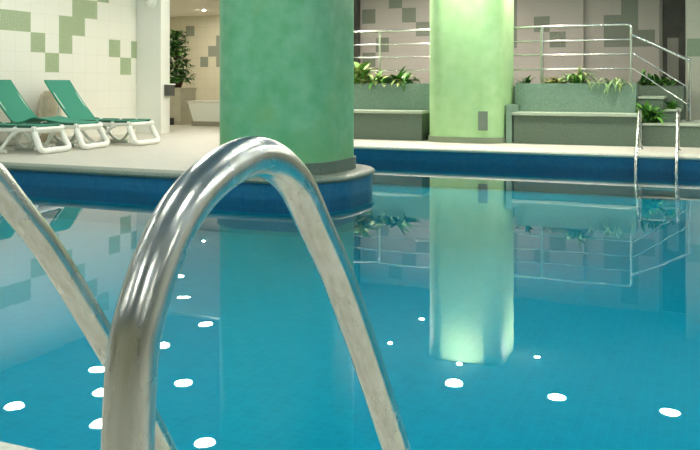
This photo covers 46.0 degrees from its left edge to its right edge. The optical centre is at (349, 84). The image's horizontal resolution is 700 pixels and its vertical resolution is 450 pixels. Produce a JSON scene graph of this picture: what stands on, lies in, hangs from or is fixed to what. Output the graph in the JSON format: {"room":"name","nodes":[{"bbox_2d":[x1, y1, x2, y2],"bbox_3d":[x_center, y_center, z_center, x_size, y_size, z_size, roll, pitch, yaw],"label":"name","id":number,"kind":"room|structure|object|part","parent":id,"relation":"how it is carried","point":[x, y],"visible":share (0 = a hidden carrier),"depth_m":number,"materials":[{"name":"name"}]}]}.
{"room":"indoor swimming pool","nodes":[
{"label":"indoor swimming pool","id":0,"kind":"room"},
{"bbox_2d":[0,0,136,142],"bbox_3d":[-7.249,-0.595,7.748,0.200,2.970,16.600,0,0,23],"label":"wall","id":1,"kind":"structure","parent":0,"point":[90,44],"depth_m":13.79,"materials":[{"name":"white tile"}]},
{"bbox_2d":[137,0,169,133],"bbox_3d":[-6.135,-0.595,16.336,5.940,2.970,0.280,0,0,23],"label":"wall","id":2,"kind":"structure","parent":0,"point":[153,25],"depth_m":15.16,"materials":[{"name":"white paint"}]},
{"bbox_2d":[145,0,156,8],"bbox_3d":[-3.668,-1.520,15.082,0.240,0.240,0.100,0,0,23],"label":"wall fitting","id":3,"kind":"object","parent":2,"relation":"attached to","point":[150,4],"visible":1,"depth_m":15.05,"materials":[{"name":"white paint"}]},
{"bbox_2d":[164,84,175,95],"bbox_3d":[-3.320,0.087,15.174,0.150,0.225,0.160,0,0,23],"label":"wall dispenser","id":4,"kind":"object","parent":2,"relation":"attached to","point":[169,89],"visible":1,"depth_m":15.12,"materials":[{"name":"grey metal"}]},
{"bbox_2d":[170,15,219,100],"bbox_3d":[-2.116,-0.595,23.168,8.000,2.970,0.200,0,0,23],"label":"wall","id":5,"kind":"structure","parent":0,"point":[203,32],"depth_m":23.99,"materials":[{"name":"beige tile"}]},
{"bbox_2d":[170,0,219,16],"bbox_3d":[-3.761,-2.050,19.625,7.740,0.059,7.610,0,0,23],"label":"ceiling","id":6,"kind":"structure","parent":0,"point":[178,8],"depth_m":21.48,"materials":[{"name":"beige paint"}]},
{"bbox_2d":[0,183,699,449],"bbox_3d":[1.396,1.440,6.360,14.400,0.001,9.700,0,0,23],"label":"pool water","id":7,"kind":"structure","parent":0,"point":[500,319],"depth_m":4.78,"materials":[{"name":"blue liquid"}]},
{"bbox_2d":[0,136,410,449],"bbox_3d":[-0.202,0.744,1.255,0.577,1.382,1.135,0,0,23],"label":"pool ladder","id":8,"kind":"object","parent":7,"relation":"on","point":[128,349],"visible":1,"depth_m":0.85,"materials":[{"name":"metal"}]},
{"bbox_3d":[-0.425,0.744,1.353,0.043,1.382,1.096,0,0,23],"label":"rail","id":9,"kind":"part","parent":8,"relation":"part of","materials":[{"name":"metal"}]},
{"bbox_2d":[634,109,680,199],"bbox_3d":[4.050,0.883,10.853,0.567,1.105,1.036,0,0,23],"label":"pool ladder","id":10,"kind":"object","parent":7,"relation":"on","point":[639,118],"visible":0.97,"depth_m":10.62,"materials":[{"name":"metal"}]},
{"bbox_3d":[3.827,0.883,10.949,0.039,1.105,0.992,0,0,23],"label":"rail","id":11,"kind":"part","parent":10,"relation":"part of","materials":[{"name":"metal"}]},
{"bbox_3d":[4.274,0.883,10.759,0.039,1.105,0.992,0,0,23],"label":"rail","id":12,"kind":"part","parent":10,"relation":"part of","materials":[{"name":"metal"}]},
{"bbox_2d":[0,124,699,170],"bbox_3d":[0.021,0.890,9.008,23.000,0.001,24.600,0,0,23],"label":"floor","id":13,"kind":"structure","parent":0,"point":[179,149],"depth_m":11.20,"materials":[{"name":"beige tile"}]},
{"bbox_2d":[0,122,71,153],"bbox_3d":[-4.638,0.406,11.038,1.720,0.968,0.669,0,0,17],"label":"sun lounger","id":14,"kind":"object","parent":13,"relation":"on","point":[36,129],"visible":1,"depth_m":10.72,"materials":[{"name":"white plastic"}]},
{"bbox_3d":[-4.459,0.536,10.982,1.000,0.036,0.540,0,0,17],"label":"seat","id":15,"kind":"part","parent":14,"relation":"part of","materials":[{"name":"green fabric"}]},
{"bbox_3d":[-4.631,0.570,11.035,1.473,0.082,0.621,0,0,17],"label":"frame","id":16,"kind":"part","parent":14,"relation":"part of","materials":[{"name":"white plastic"}]},
{"bbox_3d":[-3.920,0.718,10.819,0.218,0.342,0.668,0,0,17],"label":"leg frame","id":17,"kind":"part","parent":14,"relation":"part of","materials":[{"name":"white plastic"}]},
{"bbox_2d":[38,91,61,141],"bbox_3d":[-4.746,0.490,13.030,0.130,0.800,0.460,0,0,23],"label":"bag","id":18,"kind":"object","parent":13,"relation":"on","point":[47,104],"visible":0.41,"depth_m":12.90,"materials":[{"name":"beige fabric"}]},
{"bbox_2d":[0,80,109,149],"bbox_3d":[-4.344,0.406,11.782,1.720,0.968,0.669,0,0,17],"label":"sun lounger","id":19,"kind":"object","parent":13,"relation":"on","point":[12,103],"visible":0.74,"depth_m":11.80,"materials":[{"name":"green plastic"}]},
{"bbox_3d":[-4.997,0.719,11.982,0.203,0.343,0.668,0,0,17],"label":"leg frame","id":20,"kind":"part","parent":19,"relation":"part of","materials":[{"name":"white plastic"}]},
{"bbox_3d":[-4.905,0.235,11.953,0.530,0.626,0.570,0,0,17],"label":"backrest","id":21,"kind":"part","parent":19,"relation":"part of","materials":[{"name":"green fabric"}]},
{"bbox_3d":[-4.337,0.570,11.779,1.473,0.082,0.621,0,0,17],"label":"frame","id":22,"kind":"part","parent":19,"relation":"part of","materials":[{"name":"white plastic"}]},
{"bbox_3d":[-4.164,0.501,11.727,1.000,0.096,0.540,0,0,17],"label":"seat","id":23,"kind":"part","parent":19,"relation":"part of","materials":[{"name":"green fabric"}]},
{"bbox_3d":[-3.626,0.718,11.563,0.218,0.342,0.668,0,0,17],"label":"leg frame","id":24,"kind":"part","parent":19,"relation":"part of","materials":[{"name":"white plastic"}]},
{"bbox_2d":[44,80,159,145],"bbox_3d":[-3.773,0.406,12.527,1.720,0.968,0.669,0,0,21],"label":"sun lounger","id":25,"kind":"object","parent":13,"relation":"on","point":[64,92],"visible":0.67,"depth_m":12.57,"materials":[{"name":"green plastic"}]},
{"bbox_3d":[-4.410,0.719,12.771,0.203,0.343,0.668,0,0,21],"label":"leg frame","id":26,"kind":"part","parent":25,"relation":"part of","materials":[{"name":"white plastic"}]},
{"bbox_3d":[-4.321,0.235,12.736,0.530,0.626,0.570,0,0,21],"label":"backrest","id":27,"kind":"part","parent":25,"relation":"part of","materials":[{"name":"green fabric"}]},
{"bbox_3d":[-3.598,0.536,12.459,1.000,0.036,0.540,0,0,21],"label":"seat","id":28,"kind":"part","parent":25,"relation":"part of","materials":[{"name":"green fabric"}]},
{"bbox_3d":[-3.766,0.570,12.523,1.473,0.082,0.621,0,0,21],"label":"frame","id":29,"kind":"part","parent":25,"relation":"part of","materials":[{"name":"white plastic"}]},
{"bbox_3d":[-3.072,0.718,12.258,0.218,0.342,0.668,0,0,21],"label":"leg frame","id":30,"kind":"part","parent":25,"relation":"part of","materials":[{"name":"white plastic"}]},
{"bbox_2d":[170,88,196,124],"bbox_3d":[-4.274,0.475,18.979,1.340,0.830,0.640,0,0,23],"label":"planter","id":31,"kind":"object","parent":13,"relation":"on","point":[180,111],"depth_m":18.54,"materials":[{"name":"beige stone"}]},
{"bbox_2d":[170,29,196,87],"bbox_3d":[-3.995,-0.605,18.831,0.919,1.329,0.965,0,0,-36],"label":"climbing plant","id":32,"kind":"object","parent":31,"relation":"on","point":[176,79],"visible":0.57,"depth_m":18.69,"materials":[{"name":"green plant"}]},
{"bbox_3d":[-3.974,-0.590,18.829,0.050,1.201,0.040,0,0,23],"label":"stem","id":33,"kind":"part","parent":32,"relation":"part of","materials":[{"name":"green"}]},
{"bbox_3d":[-3.978,-0.015,18.831,0.360,0.150,0.360,0,0,23],"label":"pot","id":34,"kind":"part","parent":32,"relation":"part of","materials":[{"name":"brown ceramic"}]},
{"bbox_2d":[186,100,219,125],"bbox_3d":[-2.596,0.620,17.941,1.780,0.540,0.780,0,0,23],"label":"tub","id":35,"kind":"object","parent":13,"relation":"on","point":[207,112],"visible":0.37,"depth_m":17.81,"materials":[{"name":"white paint"}]},
{"bbox_2d":[220,0,355,174],"bbox_3d":[-0.662,-0.597,8.755,1.335,2.963,1.335,0,0,23],"label":"column","id":36,"kind":"structure","parent":13,"relation":"on","point":[287,66],"depth_m":8.17,"materials":[{"name":"green paint"}]},
{"bbox_2d":[354,109,429,140],"bbox_3d":[-0.093,0.652,13.907,2.920,0.475,0.550,0,0,23],"label":"bench","id":37,"kind":"object","parent":13,"relation":"on","point":[412,125],"visible":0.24,"depth_m":13.37,"materials":[{"name":"green stone"}]},
{"bbox_3d":[-0.093,0.438,13.907,2.920,0.045,0.550,0,0,23],"label":"seat","id":38,"kind":"part","parent":37,"relation":"part of","materials":[{"name":"stone"}]},
{"bbox_2d":[354,83,429,109],"bbox_3d":[0.089,0.432,14.389,2.880,0.915,0.440,0,0,23],"label":"planter","id":39,"kind":"object","parent":13,"relation":"on","point":[416,96],"visible":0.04,"depth_m":13.88,"materials":[{"name":"green stone"}]},
{"bbox_2d":[354,61,382,83],"bbox_3d":[0.116,-0.164,14.226,0.757,0.500,0.762,0,0,23],"label":"leafy plant","id":40,"kind":"object","parent":39,"relation":"in","point":[360,72],"visible":0.66,"depth_m":14.14,"materials":[{"name":"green plant"}]},
{"bbox_2d":[361,70,391,89],"bbox_3d":[0.515,-0.074,14.078,0.657,0.365,0.532,0,0,-12],"label":"leafy plant","id":41,"kind":"object","parent":39,"relation":"in","point":[378,79],"visible":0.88,"depth_m":14.05,"materials":[{"name":"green plant"}]},
{"bbox_2d":[386,66,422,90],"bbox_3d":[0.897,-0.108,13.936,0.719,0.448,0.615,0,0,-5],"label":"leafy plant","id":42,"kind":"object","parent":39,"relation":"in","point":[400,79],"visible":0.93,"depth_m":13.85,"materials":[{"name":"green plant"}]},
{"bbox_2d":[428,0,513,142],"bbox_3d":[1.955,-0.597,13.206,1.250,2.963,1.250,0,0,23],"label":"column","id":43,"kind":"structure","parent":13,"relation":"on","point":[472,41],"depth_m":12.65,"materials":[{"name":"green paint"}]},
{"bbox_3d":[2.023,0.545,12.532,0.144,0.290,0.052,0,0,16],"label":"socket plate","id":44,"kind":"part","parent":43,"relation":"part of","materials":[{"name":"grey plastic"}]},
{"bbox_2d":[506,104,517,142],"bbox_3d":[2.524,0.598,12.818,0.096,0.585,0.490,0,0,23],"label":"granite block","id":45,"kind":"object","parent":13,"relation":"on","point":[510,108],"visible":0.84,"depth_m":12.60,"materials":[{"name":"green stone"}]},
{"bbox_2d":[512,111,638,146],"bbox_3d":[3.408,0.652,12.421,1.832,0.475,0.550,0,0,23],"label":"bench","id":46,"kind":"object","parent":13,"relation":"on","point":[530,127],"visible":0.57,"depth_m":12.20,"materials":[{"name":"green stone"}]},
{"bbox_3d":[3.408,0.438,12.421,1.832,0.045,0.550,0,0,23],"label":"seat","id":47,"kind":"part","parent":46,"relation":"part of","materials":[{"name":"stone"}]},
{"bbox_2d":[515,83,637,112],"bbox_3d":[3.541,0.432,12.924,1.820,0.915,0.440,0,0,23],"label":"planter","id":48,"kind":"object","parent":13,"relation":"on","point":[540,97],"visible":0.39,"depth_m":12.71,"materials":[{"name":"green stone"}]},
{"bbox_2d":[515,75,535,82],"bbox_3d":[2.804,-0.069,13.190,0.392,0.191,0.359,0,0,23],"label":"plant","id":49,"kind":"object","parent":48,"relation":"on","point":[527,80],"visible":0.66,"depth_m":13.12,"materials":[{"name":"green plant"}]},
{"bbox_2d":[540,75,564,82],"bbox_3d":[3.196,-0.056,13.000,0.488,0.187,0.379,0,0,23],"label":"plant","id":50,"kind":"object","parent":48,"relation":"on","point":[553,80],"visible":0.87,"depth_m":12.92,"materials":[{"name":"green plant"}]},
{"bbox_2d":[556,66,601,88],"bbox_3d":[3.526,-0.072,12.790,0.749,0.439,0.678,0,0,3],"label":"spider plant","id":51,"kind":"object","parent":48,"relation":"in","point":[578,78],"visible":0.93,"depth_m":12.74,"materials":[{"name":"green plant"}]},
{"bbox_2d":[590,75,640,95],"bbox_3d":[3.956,0.048,12.435,0.784,0.386,0.558,0,0,23],"label":"trailing plant","id":52,"kind":"object","parent":48,"relation":"on","point":[616,82],"visible":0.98,"depth_m":12.44,"materials":[{"name":"green plant"}]},
{"bbox_2d":[638,86,683,119],"bbox_3d":[5.133,0.450,13.655,0.740,0.880,0.550,0,0,23],"label":"planter","id":53,"kind":"object","parent":13,"relation":"on","point":[678,91],"visible":0.2,"depth_m":13.35,"materials":[{"name":"green stone"}]},
{"bbox_2d":[635,68,681,85],"bbox_3d":[5.061,-0.098,13.646,0.826,0.365,0.569,0,0,23],"label":"bush","id":54,"kind":"object","parent":53,"relation":"in","point":[643,81],"visible":0.8,"depth_m":13.59,"materials":[{"name":"green plant"}]},
{"bbox_2d":[638,96,699,147],"bbox_3d":[5.075,0.532,12.501,1.295,0.715,1.580,0,0,23],"label":"steps","id":55,"kind":"structure","parent":13,"relation":"on","point":[653,134],"depth_m":11.92,"materials":[{"name":"green stone"}]},
{"bbox_2d":[634,100,673,125],"bbox_3d":[4.436,0.411,12.190,0.608,0.461,0.658,0,0,-43],"label":"fern","id":56,"kind":"object","parent":55,"relation":"on","point":[648,114],"visible":0.84,"depth_m":12.08,"materials":[{"name":"green plant"}]},
{"bbox_2d":[632,34,693,121],"bbox_3d":[4.826,-0.123,12.726,0.900,1.357,0.120,0,0,23],"label":"stair handrail","id":57,"kind":"object","parent":55,"relation":"on","point":[689,86],"visible":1,"depth_m":12.62,"materials":[{"name":"silver metal"}]},
{"bbox_3d":[4.803,0.025,12.736,0.843,0.598,0.021,0,0,23],"label":"rail","id":58,"kind":"part","parent":57,"relation":"part of","materials":[{"name":"silver metal"}]},
{"bbox_3d":[4.803,-0.225,12.736,0.842,0.578,0.021,0,0,23],"label":"rail","id":59,"kind":"part","parent":57,"relation":"part of","materials":[{"name":"silver metal"}]},
{"bbox_3d":[4.808,-0.575,12.734,0.861,0.453,0.047,0,0,23],"label":"handrail","id":60,"kind":"part","parent":57,"relation":"part of","materials":[{"name":"silver metal"}]},
{"bbox_3d":[5.185,0.098,12.574,0.048,0.915,0.047,0,0,23],"label":"post","id":61,"kind":"part","parent":57,"relation":"part of","materials":[{"name":"silver metal"}]},
{"bbox_2d":[664,100,684,109],"bbox_3d":[4.834,0.305,12.305,0.325,0.174,0.338,0,0,23],"label":"plant","id":62,"kind":"object","parent":55,"relation":"on","point":[672,105],"visible":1,"depth_m":12.28,"materials":[{"name":"green plant"}]},
{"bbox_2d":[8,149,699,235],"bbox_3d":[1.396,1.185,6.360,14.400,0.510,9.700,0,0,23],"label":"wall","id":63,"kind":"structure","parent":0,"point":[249,208],"depth_m":8.75,"materials":[{"name":"blue tile"}]},
{"bbox_2d":[0,441,36,449],"bbox_3d":[1.337,0.918,6.222,15.000,0.064,10.000,0,0,23],"label":"trim","id":64,"kind":"structure","parent":63,"relation":"attached to","point":[3,445],"depth_m":2.02,"materials":[{"name":"stone"}]},
{"bbox_2d":[1,162,374,183],"bbox_3d":[-2.268,0.918,9.436,5.250,0.064,1.760,0,0,23],"label":"trim","id":65,"kind":"structure","parent":63,"relation":"attached to","point":[361,171],"depth_m":8.56,"materials":[{"name":"grey stone"}]},
{"bbox_2d":[354,143,699,160],"bbox_3d":[4.327,0.918,9.298,11.300,0.064,2.600,0,0,23],"label":"trim","id":66,"kind":"structure","parent":63,"relation":"attached to","point":[457,149],"depth_m":11.20,"materials":[{"name":"stone"}]},
{"bbox_2d":[356,159,699,186],"bbox_3d":[1.396,1.100,6.360,14.400,0.001,9.700,0,0,23],"label":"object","id":67,"kind":"object","parent":63,"relation":"in","point":[384,169],"visible":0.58,"depth_m":10.24,"materials":[{"name":"blue tile"}]},
{"bbox_2d":[360,0,685,85],"bbox_3d":[6.986,-0.595,15.177,15.000,2.970,0.200,0,0,23],"label":"wall","id":68,"kind":"structure","parent":0,"point":[643,15],"depth_m":16.51,"materials":[{"name":"beige tile"}]},
{"bbox_2d":[354,0,359,69],"bbox_3d":[0.107,-1.030,17.905,0.195,2.100,0.148,0,0,23],"label":"trim","id":69,"kind":"structure","parent":68,"relation":"attached to","point":[356,2],"depth_m":17.83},
{"bbox_2d":[659,0,684,85],"bbox_3d":[6.029,-1.030,15.419,0.450,2.100,0.098,0,0,23],"label":"door","id":70,"kind":"structure","parent":68,"relation":"in","point":[671,12],"depth_m":15.39,"materials":[{"name":"black metal"}]},
{"bbox_3d":[5.849,-1.030,15.495,0.060,2.100,0.098,0,0,23],"label":"frame","id":71,"kind":"part","parent":70,"relation":"part of","materials":[{"name":"black metal"}]},
{"bbox_3d":[6.032,-0.480,15.389,0.200,0.800,0.015,0,0,23],"label":"vent panel","id":72,"kind":"part","parent":70,"relation":"part of","materials":[{"name":"grey metal"}]},
{"bbox_2d":[533,0,583,82],"bbox_3d":[4.109,-0.595,16.245,0.970,2.970,0.078,0,0,23],"label":"wall","id":73,"kind":"structure","parent":0,"point":[545,12],"depth_m":16.20,"materials":[{"name":"beige tile"}]},
{"bbox_2d":[514,86,685,119],"bbox_3d":[2.558,0.455,15.264,6.760,0.870,3.060,0,0,23],"label":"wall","id":74,"kind":"structure","parent":0,"point":[514,86],"depth_m":13.78,"materials":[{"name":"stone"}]},
{"bbox_2d":[354,23,632,82],"bbox_3d":[1.687,-0.475,14.058,6.020,0.991,0.120,0,0,23],"label":"railing","id":75,"kind":"object","parent":74,"relation":"on","point":[542,27],"visible":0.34,"depth_m":13.42,"materials":[{"name":"silver metal"}]},
{"bbox_3d":[0.527,-0.455,14.551,0.040,0.950,0.039,0,0,23],"label":"post","id":76,"kind":"part","parent":75,"relation":"part of","materials":[{"name":"silver metal"}]},
{"bbox_3d":[1.659,-0.490,14.070,5.960,0.025,0.025,0,0,23],"label":"rail","id":77,"kind":"part","parent":75,"relation":"part of","materials":[{"name":"silver metal"}]},
{"bbox_3d":[1.659,-0.715,14.070,5.960,0.025,0.025,0,0,23],"label":"rail","id":78,"kind":"part","parent":75,"relation":"part of","materials":[{"name":"silver metal"}]},
{"bbox_3d":[1.669,-0.928,14.066,5.981,0.085,0.041,0,0,23],"label":"handrail","id":79,"kind":"part","parent":75,"relation":"part of","materials":[{"name":"silver metal"}]},
{"bbox_3d":[1.659,-0.255,14.070,5.960,0.025,0.025,0,0,23],"label":"rail","id":80,"kind":"part","parent":75,"relation":"part of","materials":[{"name":"silver metal"}]},
{"bbox_3d":[3.132,-0.455,13.445,0.056,0.950,0.055,0,0,23],"label":"post","id":81,"kind":"part","parent":75,"relation":"part of","materials":[{"name":"silver metal"}]},
{"bbox_3d":[4.403,-0.440,12.906,0.044,0.920,0.043,0,0,23],"label":"post","id":82,"kind":"part","parent":75,"relation":"part of","materials":[{"name":"silver metal"}]},
{"bbox_2d":[686,0,699,119],"bbox_3d":[9.500,-0.595,12.426,8.220,2.970,0.300,0,0,23],"label":"wall","id":83,"kind":"structure","parent":0,"point":[692,6],"depth_m":13.84,"materials":[{"name":"grey tile"}]}
]}

